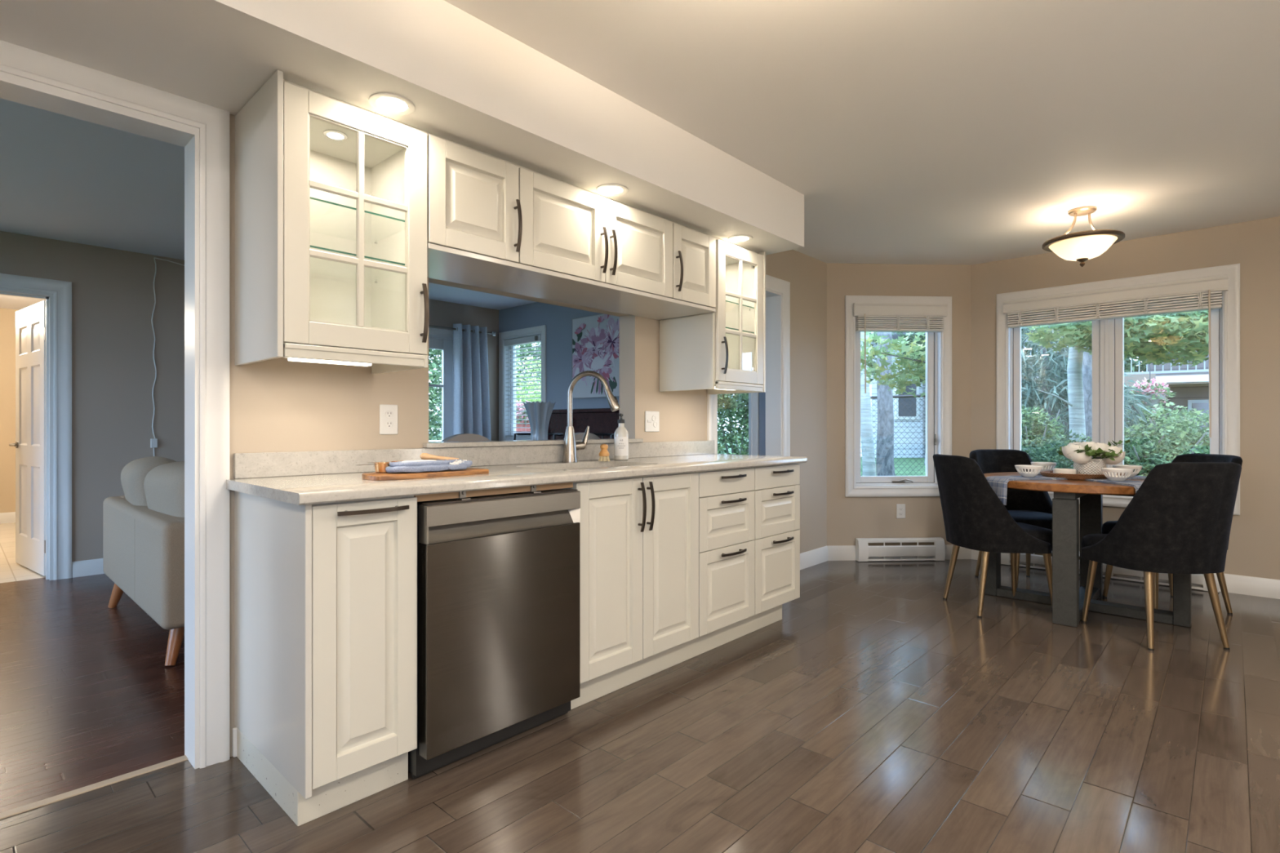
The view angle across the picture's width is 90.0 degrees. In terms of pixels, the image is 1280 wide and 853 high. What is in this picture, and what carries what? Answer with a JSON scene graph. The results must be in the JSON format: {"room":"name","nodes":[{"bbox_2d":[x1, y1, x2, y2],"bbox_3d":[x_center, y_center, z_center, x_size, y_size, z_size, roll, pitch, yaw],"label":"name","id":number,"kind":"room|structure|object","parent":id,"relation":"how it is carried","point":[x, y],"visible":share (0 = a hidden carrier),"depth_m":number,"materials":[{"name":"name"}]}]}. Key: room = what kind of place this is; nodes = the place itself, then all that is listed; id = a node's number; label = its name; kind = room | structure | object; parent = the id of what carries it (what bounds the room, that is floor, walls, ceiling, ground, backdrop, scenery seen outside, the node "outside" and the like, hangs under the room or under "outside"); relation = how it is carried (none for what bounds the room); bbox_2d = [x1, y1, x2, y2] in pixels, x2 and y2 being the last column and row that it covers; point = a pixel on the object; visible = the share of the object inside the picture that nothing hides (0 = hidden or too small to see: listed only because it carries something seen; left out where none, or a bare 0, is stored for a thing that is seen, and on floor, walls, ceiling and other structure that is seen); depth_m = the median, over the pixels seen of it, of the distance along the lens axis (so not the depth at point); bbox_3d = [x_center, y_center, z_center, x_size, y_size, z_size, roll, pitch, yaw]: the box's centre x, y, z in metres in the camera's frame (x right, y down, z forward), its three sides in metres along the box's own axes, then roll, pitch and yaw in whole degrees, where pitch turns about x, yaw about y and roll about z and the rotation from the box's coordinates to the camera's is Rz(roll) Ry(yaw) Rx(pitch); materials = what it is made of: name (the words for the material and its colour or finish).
{"room":"kitchen","nodes":[
{"label":"kitchen","id":0,"kind":"room"},
{"bbox_2d":[0,307,18,512],"bbox_3d":[-5.831,-0.118,5.668,3.910,2.380,2.100,0,0,43],"label":"wall","id":1,"kind":"structure","parent":0,"point":[7,316],"depth_m":7.11,"materials":[{"name":"beige paint"}]},
{"bbox_2d":[8,300,45,576],"bbox_3d":[-4.532,0.083,4.782,0.816,1.955,0.132,0,0,34],"label":"door","id":2,"kind":"structure","parent":1,"relation":"in","point":[30,321],"depth_m":4.74,"materials":[{"name":"white wood"}]},
{"bbox_2d":[0,231,498,561],"bbox_3d":[-3.873,-0.118,4.810,0.130,2.380,6.900,0,0,43],"label":"wall","id":3,"kind":"structure","parent":0,"point":[113,368],"depth_m":4.72,"materials":[{"name":"grey paint"}]},
{"bbox_2d":[0,273,71,580],"bbox_3d":[-4.434,0.025,4.204,0.167,2.095,1.040,0,0,43],"label":"trim","id":4,"kind":"structure","parent":3,"relation":"attached to","point":[57,294],"depth_m":4.48,"materials":[{"name":"white wood"}]},
{"bbox_2d":[71,558,104,577],"bbox_3d":[-2.803,1.016,5.859,0.016,0.111,3.600,0,0,43],"label":"baseboard","id":5,"kind":"structure","parent":3,"relation":"attached to","point":[93,566],"depth_m":4.59,"materials":[{"name":"white wood"}]},
{"bbox_2d":[150,257,184,456],"bbox_3d":[-3.582,-0.410,5.013,0.018,1.764,0.405,0,0,43],"label":"cable","id":6,"kind":"object","parent":3,"relation":"attached to","point":[153,442],"visible":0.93,"depth_m":4.88,"materials":[{"name":"white plastic"}]},
{"bbox_2d":[428,327,453,440],"bbox_3d":[-2.392,-0.038,6.395,0.150,1.952,1.372,0,0,43],"label":"window","id":7,"kind":"structure","parent":3,"relation":"in","point":[442,340],"depth_m":6.78,"materials":[{"name":"white wood"}]},
{"bbox_2d":[428,324,495,336],"bbox_3d":[-2.193,-1.018,6.450,0.106,0.048,1.690,0,0,43],"label":"curtain rod","id":8,"kind":"object","parent":3,"relation":"attached to","point":[492,333],"visible":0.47,"depth_m":6.66,"materials":[{"name":"silver metal"}]},
{"bbox_2d":[452,323,491,440],"bbox_3d":[-1.771,-0.015,6.831,0.104,2.115,0.457,0,0,43],"label":"curtain","id":9,"kind":"object","parent":8,"relation":"hanging from","point":[470,391],"visible":0.62,"depth_m":6.77,"materials":[{"name":"blue fabric"}]},
{"bbox_2d":[0,0,804,255],"bbox_3d":[-1.278,-1.160,1.681,0.610,0.294,5.835,0,0,43],"label":"soffit","id":10,"kind":"structure","parent":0,"point":[470,83],"depth_m":1.98,"materials":[{"name":"white paint"}]},
{"bbox_2d":[368,92,414,115],"bbox_3d":[-0.778,-1.010,2.008,0.136,0.006,0.136,0,0,43],"label":"recessed light","id":11,"kind":"object","parent":10,"relation":"in","point":[388,103],"visible":1,"depth_m":2.00,"materials":[{"name":"white plastic"}]},
{"bbox_2d":[376,97,407,111],"bbox_3d":[-0.778,-1.010,2.008,0.092,0.001,0.092,0,0,43],"label":"diffuser","id":12,"kind":"object","parent":11,"relation":"attached to","point":[383,104],"depth_m":2.01,"materials":[{"name":"white plastic"}]},
{"bbox_2d":[283,79,756,253],"bbox_3d":[-0.189,-1.000,2.795,0.015,0.024,2.548,0,0,43],"label":"strip","id":13,"kind":"object","parent":10,"relation":"attached to","point":[284,80],"visible":0.14,"depth_m":2.36,"materials":[{"name":"beige paint"}]},
{"bbox_2d":[595,183,627,195],"bbox_3d":[-0.119,-1.010,2.735,0.136,0.006,0.136,0,0,43],"label":"recessed light","id":14,"kind":"object","parent":10,"relation":"in","point":[607,189],"visible":1,"depth_m":2.73,"materials":[{"name":"white plastic"}]},
{"bbox_2d":[229,114,826,757],"bbox_3d":[-1.036,-0.118,2.476,0.115,2.380,7.330,0,0,43],"label":"wall","id":15,"kind":"structure","parent":0,"point":[280,404],"depth_m":2.55,"materials":[{"name":"beige paint"}]},
{"bbox_2d":[0,755,187,819],"bbox_3d":[-1.300,1.095,2.250,0.035,0.054,6.640,0,0,43],"label":"threshold strip","id":16,"kind":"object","parent":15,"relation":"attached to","point":[20,810],"depth_m":1.89,"materials":[{"name":"beige wood"}]},
{"bbox_2d":[0,40,229,768],"bbox_3d":[-1.762,0.028,1.696,0.158,2.088,1.135,0,0,43],"label":"trim","id":17,"kind":"structure","parent":15,"relation":"attached to","point":[28,77],"depth_m":2.02,"materials":[{"name":"white wood"}]},
{"bbox_2d":[235,69,428,373],"bbox_3d":[-1.001,-0.605,2.104,0.435,0.813,0.464,0,0,43],"label":"upper cabinet","id":18,"kind":"object","parent":15,"relation":"attached to","point":[331,194],"visible":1,"depth_m":2.02,"materials":[{"name":"white paint"}]},
{"bbox_2d":[283,356,371,366],"bbox_3d":[-0.969,-0.219,2.008,0.050,0.042,0.265,0,0,43],"label":"light bar","id":19,"kind":"object","parent":18,"relation":"attached to","point":[293,359],"visible":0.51,"depth_m":1.99,"materials":[{"name":"white plastic"}]},
{"bbox_2d":[310,196,404,222],"bbox_3d":[-1.022,-0.686,2.135,0.341,0.006,0.408,0,0,43],"label":"shelf","id":20,"kind":"object","parent":18,"relation":"attached to","point":[311,197],"depth_m":2.01,"materials":[{"name":"clear glass"}]},
{"bbox_2d":[310,244,404,265],"bbox_3d":[-1.022,-0.541,2.135,0.341,0.006,0.408,0,0,43],"label":"shelf","id":21,"kind":"object","parent":18,"relation":"attached to","point":[313,246],"depth_m":2.01,"materials":[{"name":"clear glass"}]},
{"bbox_2d":[379,404,397,434],"bbox_3d":[-0.966,-0.027,2.461,0.008,0.115,0.072,0,0,43],"label":"wall outlet","id":22,"kind":"object","parent":15,"relation":"attached to","point":[388,413],"visible":1,"depth_m":2.46,"materials":[{"name":"white plastic"}]},
{"bbox_2d":[233,440,714,479],"bbox_3d":[-0.428,0.128,3.033,0.020,0.082,2.611,0,0,43],"label":"backsplash","id":23,"kind":"structure","parent":15,"relation":"attached to","point":[259,464],"depth_m":2.53,"materials":[{"name":"stone"}]},
{"bbox_2d":[426,133,522,262],"bbox_3d":[-0.716,-0.804,2.413,0.435,0.368,0.372,0,0,43],"label":"upper cabinet","id":24,"kind":"object","parent":15,"relation":"attached to","point":[473,206],"visible":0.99,"depth_m":2.28,"materials":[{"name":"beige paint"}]},
{"bbox_2d":[422,438,643,448],"bbox_3d":[-0.482,0.076,3.075,0.184,0.020,1.274,0,0,43],"label":"window ledge","id":25,"kind":"object","parent":15,"relation":"attached to","point":[551,442],"visible":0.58,"depth_m":2.87,"materials":[{"name":"stone"}]},
{"bbox_2d":[517,167,672,297],"bbox_3d":[-0.279,-0.804,2.885,0.435,0.368,0.907,0,0,43],"label":"upper cabinet","id":26,"kind":"object","parent":15,"relation":"attached to","point":[568,229],"visible":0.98,"depth_m":2.71,"materials":[{"name":"beige paint"}]},
{"bbox_2d":[426,243,715,319],"bbox_3d":[-0.303,-0.610,2.889,0.398,0.018,1.634,0,0,43],"label":"panel","id":27,"kind":"object","parent":26,"relation":"attached to","point":[443,263],"visible":0.76,"depth_m":2.74,"materials":[{"name":"grey wood"}]},
{"bbox_2d":[644,411,659,431],"bbox_3d":[0.070,-0.028,3.578,0.011,0.115,0.118,0,0,43],"label":"wall outlet","id":28,"kind":"object","parent":15,"relation":"attached to","point":[651,419],"visible":1,"depth_m":3.57,"materials":[{"name":"white plastic"}]},
{"bbox_2d":[671,222,715,307],"bbox_3d":[0.149,-0.804,3.347,0.435,0.368,0.348,0,0,43],"label":"upper cabinet","id":29,"kind":"object","parent":15,"relation":"attached to","point":[694,252],"visible":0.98,"depth_m":3.22,"materials":[{"name":"beige paint"}]},
{"bbox_2d":[659,239,765,394],"bbox_3d":[0.431,-0.605,3.652,0.435,0.813,0.482,0,0,43],"label":"upper cabinet","id":30,"kind":"object","parent":15,"relation":"attached to","point":[726,347],"visible":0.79,"depth_m":3.56,"materials":[{"name":"white paint"}]},
{"bbox_2d":[706,274,790,456],"bbox_3d":[0.705,0.009,4.362,0.158,2.125,0.987,0,0,43],"label":"trim","id":31,"kind":"structure","parent":15,"relation":"attached to","point":[777,290],"depth_m":4.63,"materials":[{"name":"white wood"}]},
{"bbox_2d":[800,546,828,569],"bbox_3d":[1.301,1.014,4.904,0.016,0.117,0.600,0,0,43],"label":"baseboard","id":32,"kind":"structure","parent":15,"relation":"attached to","point":[817,556],"depth_m":4.94,"materials":[{"name":"white wood"}]},
{"bbox_2d":[498,302,765,455],"bbox_3d":[-0.232,-0.118,6.038,3.545,2.380,0.150,0,0,43],"label":"wall","id":33,"kind":"structure","parent":0,"point":[557,319],"depth_m":6.49,"materials":[{"name":"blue paint"}]},
{"bbox_2d":[498,324,546,440],"bbox_3d":[-1.224,-0.418,6.943,0.822,1.262,0.170,0,0,43],"label":"window","id":34,"kind":"structure","parent":33,"relation":"in","point":[540,330],"depth_m":7.12,"materials":[{"name":"white wood"}]},
{"bbox_2d":[504,334,541,438],"bbox_3d":[-1.262,-0.415,6.902,0.630,1.085,0.078,0,0,43],"label":"window blind","id":35,"kind":"object","parent":34,"relation":"attached to","point":[534,339],"visible":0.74,"depth_m":6.89,"materials":[{"name":"white plastic"}]},
{"bbox_2d":[571,313,619,398],"bbox_3d":[-0.371,-0.666,6.035,0.792,0.785,0.042,0,0,43],"label":"painting","id":36,"kind":"object","parent":33,"relation":"attached to","point":[595,339],"visible":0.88,"depth_m":6.06,"materials":[{"name":"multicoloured fabric"}]},
{"bbox_2d":[748,392,759,455],"bbox_3d":[0.416,-0.228,5.424,1.462,1.632,0.170,0,0,43],"label":"window","id":37,"kind":"structure","parent":33,"relation":"in","point":[753,397],"depth_m":4.90,"materials":[{"name":"white wood"}]},
{"bbox_2d":[0,522,1279,852],"bbox_3d":[-1.841,1.102,3.950,12.100,0.060,8.400,0,0,43],"label":"floor","id":38,"kind":"structure","parent":0,"point":[880,713],"depth_m":2.15,"materials":[{"name":"brown wood"}]},
{"bbox_2d":[102,456,184,666],"bbox_3d":[-2.316,0.626,3.585,1.560,0.902,0.881,0,0,43],"label":"sofa","id":39,"kind":"object","parent":38,"relation":"on","point":[144,527],"visible":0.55,"depth_m":3.02,"materials":[{"name":"beige fabric"}]},
{"bbox_2d":[120,456,176,506],"bbox_3d":[-2.742,0.382,3.640,0.641,0.413,0.329,0,0,43],"label":"cushion","id":40,"kind":"object","parent":39,"relation":"on","point":[133,475],"depth_m":3.39,"materials":[{"name":"beige fabric"}]},
{"bbox_2d":[143,461,184,517],"bbox_3d":[-2.241,0.387,3.210,0.671,0.414,0.323,0,0,43],"label":"cushion","id":41,"kind":"object","parent":39,"relation":"on","point":[163,485],"depth_m":3.04,"materials":[{"name":"beige fabric"}]},
{"bbox_2d":[234,490,417,826],"bbox_3d":[-0.975,0.636,1.978,0.644,0.871,0.317,0,0,43],"label":"base cabinet","id":42,"kind":"object","parent":38,"relation":"on","point":[326,593],"depth_m":1.80,"materials":[{"name":"beige paint"}]},
{"bbox_2d":[226,453,807,505],"bbox_3d":[-0.206,0.185,2.809,0.649,0.030,2.636,0,0,43],"label":"countertop","id":43,"kind":"structure","parent":42,"relation":"on","point":[301,490],"depth_m":2.15,"materials":[{"name":"stone"}]},
{"bbox_2d":[362,467,488,480],"bbox_3d":[-0.725,0.162,2.193,0.427,0.016,0.170,0,0,-44],"label":"cutting board","id":44,"kind":"object","parent":43,"relation":"on","point":[468,471],"visible":0.88,"depth_m":2.11,"materials":[{"name":"brown wood"}]},
{"bbox_2d":[385,458,472,473],"bbox_3d":[-0.712,0.134,2.197,0.312,0.039,0.115,0,0,-42],"label":"tea towel","id":45,"kind":"object","parent":44,"relation":"on","point":[422,465],"visible":0.99,"depth_m":2.13,"materials":[{"name":"white fabric"}]},
{"bbox_2d":[413,482,573,502],"bbox_3d":[-0.467,0.213,2.149,0.020,0.025,0.622,0,0,43],"label":"support rail","id":46,"kind":"object","parent":43,"relation":"attached to","point":[428,497],"visible":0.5,"depth_m":2.11,"materials":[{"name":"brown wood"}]},
{"bbox_2d":[562,370,620,462],"bbox_3d":[-0.220,-0.046,3.035,0.295,0.432,0.123,0,0,19],"label":"faucet","id":47,"kind":"object","parent":43,"relation":"on","point":[570,455],"visible":1,"depth_m":3.02,"materials":[{"name":"silver metal"}]},
{"bbox_2d":[613,413,628,460],"bbox_3d":[-0.095,0.052,3.253,0.073,0.236,0.073,0,0,43],"label":"soap bottle","id":48,"kind":"object","parent":43,"relation":"on","point":[621,434],"visible":1,"depth_m":3.23,"materials":[{"name":"grey plastic"}]},
{"bbox_2d":[408,484,580,779],"bbox_3d":[-0.648,0.635,2.318,0.610,0.866,0.614,0,0,43],"label":"dishwasher","id":49,"kind":"object","parent":38,"relation":"on","point":[499,575],"visible":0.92,"depth_m":2.06,"materials":[{"name":"grey metal"}]},
{"bbox_2d":[547,408,619,439],"bbox_3d":[-0.225,0.461,5.394,1.570,1.222,0.755,0,0,43],"label":"upright piano","id":50,"kind":"object","parent":38,"relation":"on","point":[599,420],"visible":0.05,"depth_m":5.41,"materials":[{"name":"brown wood"}]},
{"bbox_2d":[552,471,698,684],"bbox_3d":[-0.191,0.582,2.824,0.644,0.756,0.737,0,0,43],"label":"base cabinet","id":51,"kind":"object","parent":38,"relation":"on","point":[639,535],"visible":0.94,"depth_m":2.60,"materials":[{"name":"beige paint"}]},
{"bbox_2d":[570,604,782,709],"bbox_3d":[0.251,1.016,2.985,0.013,0.112,1.575,0,0,43],"label":"toe kick","id":52,"kind":"object","parent":51,"relation":"attached to","point":[595,688],"visible":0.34,"depth_m":2.84,"materials":[{"name":"beige wood"}]},
{"bbox_2d":[695,466,754,636],"bbox_3d":[0.218,0.582,3.266,0.644,0.756,0.458,0,0,43],"label":"base cabinet","id":53,"kind":"object","parent":38,"relation":"on","point":[726,496],"visible":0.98,"depth_m":3.05,"materials":[{"name":"beige paint"}]},
{"bbox_2d":[751,463,799,614],"bbox_3d":[0.532,0.582,3.605,0.644,0.756,0.456,0,0,43],"label":"base cabinet","id":54,"kind":"object","parent":38,"relation":"on","point":[776,540],"visible":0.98,"depth_m":3.39,"materials":[{"name":"beige paint"}]},
{"bbox_2d":[933,453,1052,617],"bbox_3d":[2.082,0.619,3.790,0.609,0.904,0.552,0,0,-2],"label":"dining chair","id":55,"kind":"object","parent":38,"relation":"on","point":[975,518],"visible":0.96,"depth_m":3.61,"materials":[{"name":"black fabric"}]},
{"bbox_2d":[968,449,1052,587],"bbox_3d":[2.596,0.619,4.390,0.552,0.904,0.609,0,0,-2],"label":"dining chair","id":56,"kind":"object","parent":38,"relation":"on","point":[1034,508],"visible":0.23,"depth_m":4.57,"materials":[{"name":"black fabric"}]},
{"bbox_2d":[983,471,1191,627],"bbox_3d":[2.602,0.689,3.789,1.060,0.764,1.060,0,0,43],"label":"dining table","id":57,"kind":"object","parent":38,"relation":"on","point":[1068,598],"visible":0.5,"depth_m":3.47,"materials":[{"name":"brown wood"}]},
{"bbox_2d":[986,475,1067,505],"bbox_3d":[2.241,0.371,3.744,0.408,0.151,0.190,0,0,-7],"label":"table runner","id":58,"kind":"object","parent":57,"relation":"on","point":[998,484],"visible":0.7,"depth_m":3.67,"materials":[{"name":"grey fabric"}]},
{"bbox_2d":[1040,470,1127,479],"bbox_3d":[2.613,0.289,3.779,0.456,0.036,0.356,0,0,0],"label":"serving tray","id":59,"kind":"object","parent":57,"relation":"on","point":[1046,473],"visible":0.62,"depth_m":3.65,"materials":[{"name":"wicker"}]},
{"bbox_2d":[1057,439,1133,474],"bbox_3d":[2.664,0.185,3.775,0.316,0.222,0.348,0,0,-44],"label":"flower pot","id":60,"kind":"object","parent":59,"relation":"on","point":[1081,453],"visible":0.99,"depth_m":3.71,"materials":[{"name":"white ceramic"}]},
{"bbox_2d":[1084,479,1142,493],"bbox_3d":[2.610,0.371,3.421,0.190,0.151,0.398,0,0,-1],"label":"table runner","id":61,"kind":"object","parent":57,"relation":"on","point":[1136,484],"visible":0.32,"depth_m":3.41,"materials":[{"name":"grey fabric"}]},
{"bbox_2d":[1101,467,1133,480],"bbox_3d":[2.592,0.262,3.477,0.142,0.065,0.142,0,0,43],"label":"bowl","id":62,"kind":"object","parent":61,"relation":"on","point":[1110,473],"visible":1,"depth_m":3.44,"materials":[{"name":"white ceramic"}]},
{"bbox_2d":[1080,462,1241,650],"bbox_3d":[2.629,0.619,3.256,0.552,0.904,0.609,0,0,-2],"label":"dining chair","id":63,"kind":"object","parent":38,"relation":"on","point":[1179,519],"visible":1,"depth_m":3.03,"materials":[{"name":"black fabric"}]},
{"bbox_2d":[1102,453,1242,614],"bbox_3d":[3.180,0.619,3.836,0.609,0.904,0.552,0,0,-2],"label":"dining chair","id":64,"kind":"object","parent":38,"relation":"on","point":[1107,526],"visible":0.16,"depth_m":3.86,"materials":[{"name":"black fabric"}]},
{"bbox_3d":[-1.117,0.697,4.438,0.900,0.750,1.400,0,0,43],"label":"table","id":65,"kind":"object","parent":38,"relation":"on","visible":0},
{"bbox_2d":[523,400,555,439],"bbox_3d":[-0.710,0.072,4.511,0.215,0.498,0.215,0,0,-25],"label":"glass vase","id":66,"kind":"object","parent":65,"relation":"on","point":[539,415],"visible":0.49,"depth_m":4.46,"materials":[{"name":"grey"}]},
{"bbox_2d":[0,0,1279,310],"bbox_3d":[-1.874,-1.358,3.878,12.150,0.100,8.450,0,0,43],"label":"ceiling","id":67,"kind":"structure","parent":0,"point":[956,132],"depth_m":2.73,"materials":[{"name":"white paint"}]},
{"bbox_2d":[1042,205,1124,266],"bbox_3d":[2.670,-1.135,3.862,0.412,0.345,0.412,0,0,43],"label":"ceiling lamp","id":68,"kind":"object","parent":67,"relation":"attached to","point":[1081,246],"visible":1,"depth_m":3.79,"materials":[{"name":"beige glass"}]},
{"bbox_2d":[826,262,970,546],"bbox_3d":[2.085,-0.118,5.231,1.188,2.380,0.150,0,0,-3],"label":"wall","id":69,"kind":"structure","parent":0,"point":[848,518],"depth_m":5.15,"materials":[{"name":"beige paint"}]},
{"bbox_2d":[844,295,951,497],"bbox_3d":[2.077,-0.243,5.221,0.872,1.612,0.171,0,0,-3],"label":"window","id":70,"kind":"structure","parent":69,"relation":"in","point":[938,344],"depth_m":5.16,"materials":[{"name":"white wood"}]},
{"bbox_2d":[853,302,947,393],"bbox_3d":[2.081,-0.623,5.128,0.760,0.720,0.092,0,0,-3],"label":"window blind","id":71,"kind":"object","parent":70,"relation":"attached to","point":[871,317],"visible":1,"depth_m":5.11,"materials":[{"name":"white plastic"}]},
{"bbox_2d":[826,544,971,560],"bbox_3d":[2.090,1.014,5.148,1.188,0.117,0.018,0,0,-3],"label":"baseboard","id":72,"kind":"structure","parent":69,"relation":"attached to","point":[836,553],"depth_m":5.12,"materials":[{"name":"white wood"}]},
{"bbox_2d":[855,537,945,561],"bbox_3d":[2.075,0.981,5.104,0.699,0.175,0.068,0,0,-3],"label":"baseboard heater","id":73,"kind":"object","parent":69,"relation":"attached to","point":[933,548],"visible":1,"depth_m":5.08,"materials":[{"name":"white metal"}]},
{"bbox_2d":[970,216,1279,579],"bbox_3d":[4.054,-0.118,4.019,3.600,2.380,0.150,0,0,43],"label":"wall","id":74,"kind":"structure","parent":0,"point":[1253,550],"depth_m":4.11,"materials":[{"name":"beige paint"}]},
{"bbox_2d":[1000,551,1219,592],"bbox_3d":[3.274,0.990,4.567,1.274,0.157,0.068,0,0,43],"label":"baseboard heater","id":75,"kind":"object","parent":74,"relation":"attached to","point":[1037,561],"visible":0.26,"depth_m":4.46,"materials":[{"name":"white metal"}]},
{"bbox_2d":[996,263,1239,515],"bbox_3d":[3.379,-0.238,4.629,1.402,1.612,0.170,0,0,43],"label":"window","id":76,"kind":"structure","parent":74,"relation":"in","point":[1108,335],"depth_m":4.59,"materials":[{"name":"white wood"}]},
{"bbox_2d":[1003,275,1228,437],"bbox_3d":[3.317,-0.448,4.561,1.290,1.040,0.092,0,0,43],"label":"window blind","id":77,"kind":"object","parent":76,"relation":"attached to","point":[1202,294],"visible":1,"depth_m":4.47,"materials":[{"name":"white plastic"}]},
{"bbox_2d":[971,549,1279,599],"bbox_3d":[3.950,1.014,4.002,3.470,0.117,0.016,0,0,43],"label":"baseboard","id":78,"kind":"structure","parent":74,"relation":"attached to","point":[1240,584],"depth_m":4.06,"materials":[{"name":"white wood"}]},
{"label":"outside","id":79,"kind":"structure","parent":0,"visible":0},
{"bbox_2d":[431,432,925,475],"bbox_3d":[-1.582,1.212,9.162,130.000,0.720,130.000,0,0,43],"label":"ground","id":80,"kind":"structure","parent":79,"point":[922,472],"depth_m":13.92,"materials":[{"name":"green plant"}]},
{"bbox_2d":[428,348,441,439],"bbox_3d":[-3.599,-0.760,10.911,2.774,3.351,2.622,0,0,-21],"label":"shrub","id":81,"kind":"object","parent":80,"relation":"on","point":[433,396],"visible":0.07,"depth_m":10.35,"materials":[{"name":"green plant"}]},
{"bbox_2d":[438,356,541,439],"bbox_3d":[-2.187,-0.211,12.388,2.911,2.271,2.970,0,0,-43],"label":"shrub","id":82,"kind":"object","parent":80,"relation":"on","point":[527,357],"visible":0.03,"depth_m":11.95,"materials":[{"name":"green plant"}]},
{"bbox_2d":[515,342,541,392],"bbox_3d":[-2.801,-1.345,15.089,4.101,4.495,4.371,0,0,-4],"label":"shrub","id":83,"kind":"object","parent":80,"relation":"on","point":[540,343],"visible":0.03,"depth_m":14.32,"materials":[{"name":"green plant"}]},
{"bbox_2d":[717,392,748,454],"bbox_3d":[1.298,-0.603,8.389,2.108,3.033,1.855,0,0,-31],"label":"shrub","id":84,"kind":"object","parent":80,"relation":"on","point":[730,403],"visible":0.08,"depth_m":7.96,"materials":[{"name":"green plant"}]},
{"bbox_2d":[860,331,875,475],"bbox_3d":[2.526,-2.265,7.013,1.114,6.338,1.122,0,0,-12],"label":"birch tree","id":85,"kind":"object","parent":80,"relation":"on","point":[868,464],"visible":0.05,"depth_m":6.96,"materials":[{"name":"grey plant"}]},
{"bbox_2d":[875,332,895,475],"bbox_3d":[2.940,-2.670,7.610,1.254,7.165,1.249,0,0,43],"label":"tree","id":86,"kind":"object","parent":80,"relation":"on","point":[885,466],"visible":0.05,"depth_m":7.55,"materials":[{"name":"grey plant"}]},
{"bbox_2d":[860,332,925,398],"bbox_3d":[2.643,-1.312,5.552,1.567,4.445,1.138,0,0,43],"label":"maple tree","id":87,"kind":"object","parent":80,"relation":"on","point":[901,380],"visible":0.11,"depth_m":5.62,"materials":[{"name":"green plant"}]},
{"bbox_2d":[860,332,925,457],"bbox_3d":[8.125,-1.298,18.532,4.300,4.300,2.600,0,0,-2],"label":"garden shed","id":88,"kind":"object","parent":80,"relation":"on","point":[911,431],"visible":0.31,"depth_m":17.48,"materials":[{"name":"white"}]},
{"bbox_2d":[860,394,925,475],"bbox_3d":[3.577,0.192,9.300,0.059,1.420,1.832,0,0,-40],"label":"fence","id":89,"kind":"object","parent":80,"relation":"on","point":[895,397],"visible":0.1,"depth_m":9.06,"materials":[{"name":"black metal"}]},
{"bbox_2d":[1021,405,1070,466],"bbox_3d":[4.085,0.328,6.609,1.029,1.137,0.919,0,0,-15],"label":"shrub","id":90,"kind":"object","parent":80,"relation":"on","point":[1033,433],"visible":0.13,"depth_m":6.50,"materials":[{"name":"green plant"}]},
{"bbox_2d":[1021,429,1092,468],"bbox_3d":[3.822,0.452,5.933,1.121,0.856,1.076,0,0,43],"label":"shrub","id":91,"kind":"object","parent":80,"relation":"on","point":[1044,456],"visible":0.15,"depth_m":5.79,"materials":[{"name":"green plant"}]},
{"bbox_2d":[1035,346,1085,466],"bbox_3d":[4.259,-2.513,6.210,1.834,6.837,1.829,0,0,43],"label":"birch tree","id":92,"kind":"object","parent":80,"relation":"on","point":[1074,371],"visible":0.05,"depth_m":6.17,"materials":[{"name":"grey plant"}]},
{"bbox_2d":[1082,334,1092,441],"bbox_3d":[5.040,-2.761,7.187,1.832,7.343,1.765,0,0,43],"label":"birch tree","id":93,"kind":"object","parent":80,"relation":"on","point":[1087,359],"visible":0.02,"depth_m":7.15,"materials":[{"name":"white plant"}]},
{"bbox_2d":[1021,326,1160,461],"bbox_3d":[5.492,-0.711,8.600,2.389,3.234,2.365,0,0,43],"label":"spruce tree","id":94,"kind":"object","parent":80,"relation":"on","point":[1045,401],"visible":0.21,"depth_m":8.05,"materials":[{"name":"green plant"}]},
{"bbox_2d":[1021,314,1208,443],"bbox_3d":[9.690,-1.548,12.386,6.100,5.200,2.130,0,0,35],"label":"house","id":95,"kind":"structure","parent":80,"relation":"on","point":[1190,385],"depth_m":11.94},
{"bbox_2d":[1024,310,1208,367],"bbox_3d":[4.943,-1.811,5.597,2.660,5.444,1.716,0,0,-19],"label":"maple tree","id":96,"kind":"object","parent":80,"relation":"on","point":[1162,334],"visible":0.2,"depth_m":5.48,"materials":[{"name":"green plant"}]},
{"bbox_2d":[1124,421,1209,476],"bbox_3d":[4.800,0.423,5.958,1.193,0.926,1.130,0,0,43],"label":"shrub","id":97,"kind":"object","parent":80,"relation":"on","point":[1135,453],"visible":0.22,"depth_m":5.85,"materials":[{"name":"green plant"}]},
{"bbox_2d":[1124,407,1209,461],"bbox_3d":[5.279,0.358,6.103,1.143,1.084,1.101,0,0,3],"label":"shrub","id":98,"kind":"object","parent":80,"relation":"on","point":[1186,431],"visible":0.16,"depth_m":6.12,"materials":[{"name":"green plant"}]},
{"bbox_2d":[1124,401,1209,443],"bbox_3d":[6.622,0.288,7.975,1.182,1.204,1.245,0,0,-10],"label":"shrub","id":99,"kind":"object","parent":80,"relation":"on","point":[1163,411],"visible":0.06,"depth_m":7.94,"materials":[{"name":"green plant"}]},
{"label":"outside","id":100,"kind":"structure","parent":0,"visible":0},
{"bbox_2d":[1124,364,1175,408],"bbox_3d":[7.160,-0.586,9.009,0.610,0.684,0.522,0,0,43],"label":"hanging basket","id":101,"kind":"object","parent":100,"point":[1158,394],"visible":0.73,"depth_m":8.87,"materials":[{"name":"pink"}]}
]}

